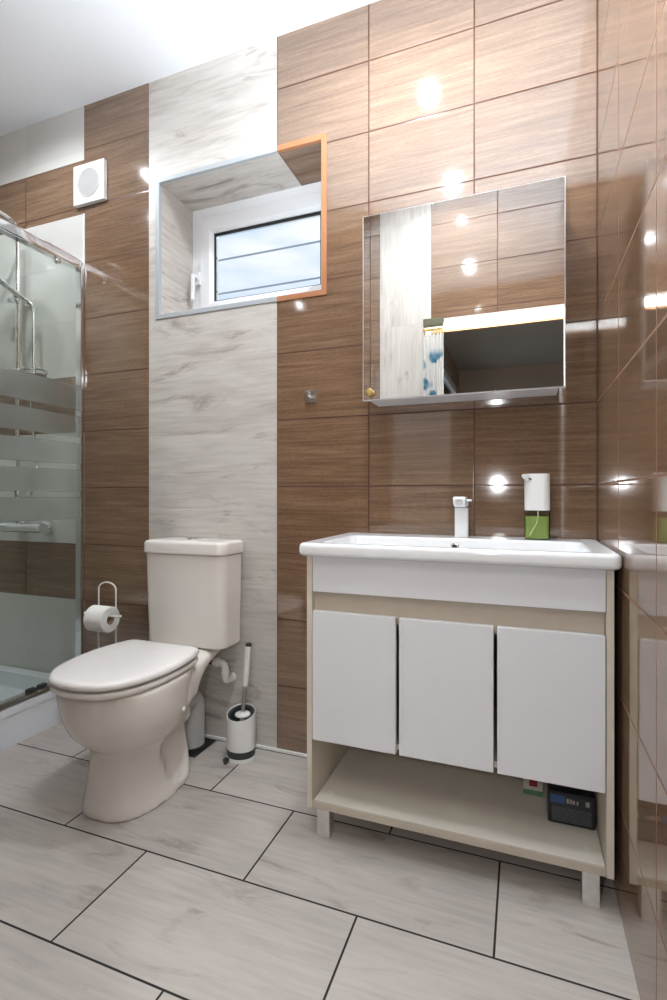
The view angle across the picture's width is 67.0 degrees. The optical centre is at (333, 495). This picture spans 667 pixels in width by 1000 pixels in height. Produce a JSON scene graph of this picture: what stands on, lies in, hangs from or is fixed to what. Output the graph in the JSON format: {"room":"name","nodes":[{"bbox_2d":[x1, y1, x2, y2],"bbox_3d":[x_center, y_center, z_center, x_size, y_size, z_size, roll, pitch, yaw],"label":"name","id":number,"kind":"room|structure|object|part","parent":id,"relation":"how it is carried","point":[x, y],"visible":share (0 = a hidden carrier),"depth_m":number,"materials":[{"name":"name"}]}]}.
{"room":"bathroom","nodes":[
{"label":"bathroom","id":0,"kind":"room"},
{"bbox_2d":[0,0,378,135],"bbox_3d":[-0.816,-1.782,1.436,3.160,0.100,1.900,0,0,21],"label":"ceiling","id":1,"kind":"structure","parent":0,"point":[57,57],"depth_m":1.91,"materials":[{"name":"white paint"}]},
{"bbox_2d":[0,0,596,753],"bbox_3d":[-0.480,-0.382,2.186,3.060,2.700,0.340,0,0,21],"label":"wall","id":2,"kind":"structure","parent":0,"point":[201,425],"depth_m":1.91,"materials":[{"name":"brown tile"}]},
{"bbox_2d":[0,209,55,534],"bbox_3d":[-1.492,-0.554,2.080,0.295,1.478,0.570,0,0,21],"label":"shower column","id":3,"kind":"structure","parent":2,"relation":"attached to","point":[47,527],"depth_m":2.29,"materials":[{"name":"silver metal"}]},
{"bbox_2d":[0,277,38,522],"bbox_3d":[-1.463,-0.442,2.142,0.138,1.144,0.346,0,0,31],"label":"shower","id":4,"kind":"object","parent":3,"relation":"attached to","point":[3,283],"visible":0.37,"depth_m":2.26,"materials":[{"name":"silver metal"}]},
{"bbox_3d":[-1.446,-0.929,2.166,0.030,0.118,0.231,0,0,28],"label":"handle","id":5,"kind":"part","parent":4,"relation":"part of","materials":[{"name":"silver metal"}]},
{"bbox_2d":[14,368,47,377],"bbox_3d":[-1.395,-0.543,2.274,0.250,0.042,0.123,0,0,21],"label":"basket","id":6,"kind":"object","parent":3,"relation":"on","point":[38,374],"depth_m":2.22,"materials":[{"name":"silver metal"}]},
{"bbox_2d":[83,213,84,269],"bbox_3d":[-1.110,-1.127,2.240,0.008,0.250,0.004,0,0,21],"label":"trim","id":7,"kind":"structure","parent":2,"relation":"attached to","point":[83,213],"depth_m":2.24,"materials":[{"name":"white plastic"}]},
{"bbox_2d":[74,158,106,207],"bbox_3d":[-1.071,-1.370,2.214,0.175,0.175,0.023,0,0,21],"label":"ventilation fan","id":8,"kind":"object","parent":2,"relation":"attached to","point":[90,179],"visible":1,"depth_m":2.20,"materials":[{"name":"white plastic"}]},
{"bbox_2d":[77,167,98,196],"bbox_3d":[-1.075,-1.370,2.205,0.127,0.127,0.004,0,0,21],"label":"grille","id":9,"kind":"object","parent":8,"relation":"attached to","point":[87,177],"depth_m":2.21,"materials":[{"name":"white plastic"}]},
{"bbox_2d":[155,146,277,319],"bbox_3d":[-0.476,-1.024,2.007,0.564,0.586,0.016,0,0,21],"label":"trim","id":10,"kind":"structure","parent":2,"relation":"attached to","point":[270,151],"depth_m":2.05,"materials":[{"name":"grey metal"}]},
{"bbox_2d":[209,658,235,682],"bbox_3d":[-0.445,0.677,1.954,0.115,0.102,0.068,0,0,21],"label":"inlet","id":11,"kind":"object","parent":2,"relation":"attached to","point":[227,677],"visible":0.94,"depth_m":1.92,"materials":[{"name":"white plastic"}]},
{"bbox_2d":[191,181,320,308],"bbox_3d":[-0.304,-1.024,2.181,0.730,0.552,0.136,0,0,21],"label":"window","id":12,"kind":"structure","parent":2,"relation":"in","point":[303,202],"depth_m":2.22,"materials":[{"name":"white plastic"}]},
{"bbox_3d":[-0.620,-0.937,2.256,0.028,0.140,0.054,0,0,21],"label":"handle","id":13,"kind":"part","parent":12,"relation":"part of","materials":[{"name":"white plastic"}]},
{"bbox_3d":[-0.288,-1.021,2.193,0.513,0.294,0.010,0,0,21],"label":"pane","id":14,"kind":"part","parent":12,"relation":"part of","materials":[{"name":"clear glass"}]},
{"bbox_2d":[205,734,306,757],"bbox_3d":[-0.153,0.962,1.877,2.030,0.012,0.007,0,0,21],"label":"baseboard","id":15,"kind":"structure","parent":2,"relation":"attached to","point":[206,735],"depth_m":1.91,"materials":[{"name":"white paint"}]},
{"bbox_2d":[277,132,326,301],"bbox_3d":[-0.117,-1.024,1.872,0.202,0.590,0.016,0,0,21],"label":"trim","id":16,"kind":"structure","parent":2,"relation":"attached to","point":[322,137],"depth_m":1.83,"materials":[{"name":"orange metal"}]},
{"bbox_2d":[305,390,316,402],"bbox_3d":[-0.088,-0.362,1.835,0.045,0.047,0.040,0,0,21],"label":"towel hook","id":17,"kind":"object","parent":2,"relation":"attached to","point":[310,395],"visible":1,"depth_m":1.84,"materials":[{"name":"silver metal"}]},
{"bbox_2d":[363,176,565,406],"bbox_3d":[0.396,-0.607,1.587,0.603,0.601,0.162,0,0,21],"label":"upper cabinet","id":18,"kind":"object","parent":2,"relation":"attached to","point":[464,298],"visible":1,"depth_m":1.53,"materials":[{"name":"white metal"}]},
{"bbox_3d":[0.116,-0.330,1.618,0.025,0.025,0.024,0,0,21],"label":"knob","id":19,"kind":"part","parent":18,"relation":"part of","materials":[{"name":"gold metal"}]},
{"bbox_2d":[0,722,639,999],"bbox_3d":[-0.869,1.018,1.296,2.960,0.100,1.600,0,0,21],"label":"floor","id":20,"kind":"structure","parent":0,"point":[228,888],"depth_m":1.20,"materials":[{"name":"grey tile"}]},
{"bbox_2d":[0,665,61,751],"bbox_3d":[-1.703,0.890,1.982,0.905,0.155,0.897,0,0,21],"label":"shower tray","id":21,"kind":"object","parent":20,"relation":"on","point":[20,721],"visible":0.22,"depth_m":2.06,"materials":[{"name":"white plastic"}]},
{"bbox_2d":[0,217,83,710],"bbox_3d":[-1.695,-0.117,1.987,0.920,1.855,0.888,0,0,21],"label":"shower enclosure","id":22,"kind":"object","parent":21,"relation":"on","point":[16,384],"visible":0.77,"depth_m":2.05,"materials":[{"name":"clear glass"}]},
{"bbox_3d":[-1.295,0.801,1.840,0.034,0.019,0.878,0,0,21],"label":"rail","id":23,"kind":"part","parent":22,"relation":"part of","materials":[{"name":"silver metal"}]},
{"bbox_3d":[-1.215,-0.111,2.027,0.006,1.787,0.444,0,0,21],"label":"fixed pane","id":24,"kind":"part","parent":22,"relation":"part of","materials":[{"name":"clear glass"}]},
{"bbox_3d":[-1.286,-1.022,1.837,0.042,0.044,0.880,0,0,21],"label":"rail","id":25,"kind":"part","parent":22,"relation":"part of","materials":[{"name":"silver metal"}]},
{"bbox_2d":[84,581,121,647],"bbox_3d":[-0.926,0.664,2.087,0.215,0.608,0.147,0,0,21],"label":"toilet paper stand","id":26,"kind":"object","parent":20,"relation":"on","point":[100,584],"visible":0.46,"depth_m":2.08,"materials":[{"name":"white metal"}]},
{"bbox_2d":[83,605,119,632],"bbox_3d":[-0.938,0.500,2.038,0.092,0.102,0.102,0,0,21],"label":"toilet paper roll","id":27,"kind":"object","parent":26,"relation":"hanging from","point":[95,618],"visible":0.98,"depth_m":2.00,"materials":[{"name":"white paper"}]},
{"bbox_3d":[-0.929,0.483,2.064,0.203,0.013,0.063,0,0,21],"label":"roll arm","id":28,"kind":"part","parent":26,"relation":"part of","materials":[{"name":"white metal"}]},
{"bbox_2d":[48,537,243,822],"bbox_3d":[-0.617,0.564,1.688,0.364,0.808,0.659,0,0,20],"label":"toilet","id":29,"kind":"object","parent":20,"relation":"on","point":[127,702],"visible":1,"depth_m":1.57,"materials":[{"name":"white ceramic"}]},
{"bbox_3d":[-0.658,0.526,1.572,0.356,0.032,0.413,0,0,20],"label":"lid","id":30,"kind":"part","parent":29,"relation":"part of","materials":[{"name":"white plastic"}]},
{"bbox_3d":[-0.612,0.765,1.698,0.356,0.405,0.637,0,0,20],"label":"bowl","id":31,"kind":"part","parent":29,"relation":"part of","materials":[{"name":"white ceramic"}]},
{"bbox_3d":[-0.533,0.193,1.919,0.364,0.052,0.167,0,0,20],"label":"cistern lid","id":32,"kind":"part","parent":29,"relation":"part of","materials":[{"name":"white ceramic"}]},
{"bbox_2d":[184,689,215,757],"bbox_3d":[-0.561,0.839,1.915,0.137,0.257,0.199,0,0,21],"label":"drain pipe","id":33,"kind":"object","parent":29,"relation":"attached to","point":[197,743],"visible":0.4,"depth_m":1.90,"materials":[{"name":"grey plastic"}]},
{"bbox_2d":[223,703,255,764],"bbox_3d":[-0.343,0.877,1.858,0.112,0.181,0.100,0,0,-1],"label":"toilet brush holder","id":34,"kind":"object","parent":20,"relation":"on","point":[241,735],"visible":0.98,"depth_m":1.82,"materials":[{"name":"white plastic"}]},
{"bbox_2d":[235,642,251,720],"bbox_3d":[-0.337,0.730,1.856,0.064,0.371,0.064,0,0,21],"label":"toilet brush","id":35,"kind":"object","parent":34,"relation":"in","point":[243,713],"visible":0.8,"depth_m":1.85,"materials":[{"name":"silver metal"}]},
{"bbox_3d":[-0.330,0.753,1.857,0.023,0.105,0.015,0,0,-3],"label":"rod","id":36,"kind":"part","parent":35,"relation":"part of","materials":[{"name":"silver metal"}]},
{"bbox_3d":[-0.320,0.630,1.858,0.033,0.148,0.022,0,0,-6],"label":"handle","id":37,"kind":"part","parent":35,"relation":"part of","materials":[{"name":"white plastic"}]},
{"bbox_2d":[307,556,613,908],"bbox_3d":[0.353,0.569,1.472,0.767,0.797,0.401,0,0,21],"label":"vanity cabinet","id":38,"kind":"object","parent":20,"relation":"on","point":[434,689],"visible":0.93,"depth_m":1.29,"materials":[{"name":"beige laminate"}]},
{"bbox_3d":[-0.023,0.924,1.439,0.038,0.086,0.038,0,0,21],"label":"leg","id":39,"kind":"part","parent":38,"relation":"part of","materials":[{"name":"wood"}]},
{"bbox_3d":[0.002,0.526,1.605,0.016,0.710,0.399,0,0,21],"label":"panel","id":40,"kind":"part","parent":38,"relation":"part of","materials":[{"name":"beige laminate"}]},
{"bbox_3d":[0.055,0.505,1.380,0.239,0.362,0.018,0,0,21],"label":"door","id":41,"kind":"part","parent":38,"relation":"part of","materials":[{"name":"white wood"}]},
{"bbox_3d":[0.287,0.505,1.293,0.238,0.362,0.018,0,0,21],"label":"door","id":42,"kind":"part","parent":38,"relation":"part of","materials":[{"name":"white wood"}]},
{"bbox_3d":[0.421,0.564,1.652,0.733,0.594,0.016,0,0,21],"label":"panel","id":43,"kind":"part","parent":38,"relation":"part of","materials":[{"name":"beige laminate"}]},
{"bbox_2d":[314,746,604,866],"bbox_3d":[0.356,0.871,1.478,0.733,0.017,0.388,0,0,21],"label":"shelf","id":44,"kind":"object","parent":38,"relation":"attached to","point":[478,808],"depth_m":1.40,"materials":[{"name":"white laminate"}]},
{"bbox_3d":[0.293,0.308,1.312,0.733,0.080,0.016,0,0,21],"label":"grip rail","id":45,"kind":"part","parent":38,"relation":"part of","materials":[{"name":"beige laminate"}]},
{"bbox_2d":[299,533,621,569],"bbox_3d":[0.347,0.197,1.461,0.796,0.128,0.432,0,0,21],"label":"washbasin","id":46,"kind":"object","parent":38,"relation":"in","point":[488,550],"visible":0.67,"depth_m":1.33,"materials":[{"name":"white ceramic"}]},
{"bbox_2d":[453,496,471,536],"bbox_3d":[0.408,0.068,1.587,0.054,0.128,0.080,0,0,21],"label":"faucet","id":47,"kind":"object","parent":46,"relation":"on","point":[461,514],"visible":1,"depth_m":1.58,"materials":[{"name":"white metal"}]},
{"bbox_3d":[0.401,0.021,1.592,0.037,0.034,0.076,0,0,21],"label":"spout","id":48,"kind":"part","parent":47,"relation":"part of","materials":[{"name":"silver metal"}]},
{"bbox_3d":[0.430,0.024,1.591,0.018,0.022,0.048,0,0,21],"label":"lever","id":49,"kind":"part","parent":47,"relation":"part of","materials":[{"name":"silver metal"}]},
{"bbox_2d":[522,474,549,539],"bbox_3d":[0.610,0.034,1.518,0.079,0.196,0.072,0,0,21],"label":"soap dispenser","id":50,"kind":"object","parent":46,"relation":"on","point":[536,486],"visible":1,"depth_m":1.49,"materials":[{"name":"white plastic"}]},
{"bbox_2d":[525,510,549,539],"bbox_3d":[0.614,0.089,1.520,0.070,0.086,0.065,0,0,21],"label":"bottle","id":51,"kind":"object","parent":50,"relation":"attached to","point":[537,527],"depth_m":1.49,"materials":[{"name":"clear plastic"}]},
{"bbox_2d":[523,778,542,796],"bbox_3d":[0.579,0.807,1.462,0.052,0.110,0.037,0,0,21],"label":"carton","id":52,"kind":"object","parent":38,"relation":"on","point":[531,787],"visible":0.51,"depth_m":1.44,"materials":[{"name":"multicoloured"}]},
{"bbox_3d":[0.517,0.505,1.206,0.238,0.362,0.018,0,0,21],"label":"door","id":53,"kind":"part","parent":38,"relation":"part of","materials":[{"name":"white wood"}]},
{"bbox_2d":[547,783,595,829],"bbox_3d":[0.631,0.820,1.342,0.113,0.084,0.071,0,0,21],"label":"radio","id":54,"kind":"object","parent":38,"relation":"on","point":[566,805],"visible":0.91,"depth_m":1.31,"materials":[{"name":"black plastic"}]},
{"bbox_2d":[566,799,589,807],"bbox_3d":[0.633,0.798,1.304,0.054,0.012,0.001,0,0,21],"label":"print","id":55,"kind":"object","parent":54,"relation":"attached to","point":[570,803],"depth_m":1.30,"materials":[{"name":"grey"}]},
{"bbox_3d":[0.612,0.924,1.200,0.038,0.086,0.038,0,0,21],"label":"leg","id":56,"kind":"part","parent":38,"relation":"part of","materials":[{"name":"wood"}]},
{"bbox_3d":[0.705,0.526,1.341,0.016,0.710,0.399,0,0,21],"label":"panel","id":57,"kind":"part","parent":38,"relation":"part of","materials":[{"name":"beige laminate"}]},
{"bbox_2d":[597,0,666,999],"bbox_3d":[0.650,-0.382,0.986,0.100,2.700,1.790,0,0,21],"label":"wall","id":58,"kind":"structure","parent":0,"point":[631,34],"depth_m":0.99,"materials":[{"name":"brown tile"}]},
{"label":"outside","id":59,"kind":"structure","parent":0,"visible":0},
{"bbox_2d":[218,240,319,261],"bbox_3d":[-0.833,-4.255,8.548,20.001,0.157,0.032,0,0,21],"label":"overhead cable","id":60,"kind":"object","parent":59,"point":[313,242],"visible":0.16,"depth_m":8.63,"materials":[{"name":"grey plastic"}]},
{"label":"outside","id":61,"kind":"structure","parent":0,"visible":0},
{"bbox_2d":[218,277,319,294],"bbox_3d":[-0.833,-3.655,8.548,20.001,0.157,0.032,0,0,21],"label":"overhead cable","id":62,"kind":"object","parent":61,"point":[315,277],"visible":0.16,"depth_m":8.63,"materials":[{"name":"grey plastic"}]}
]}

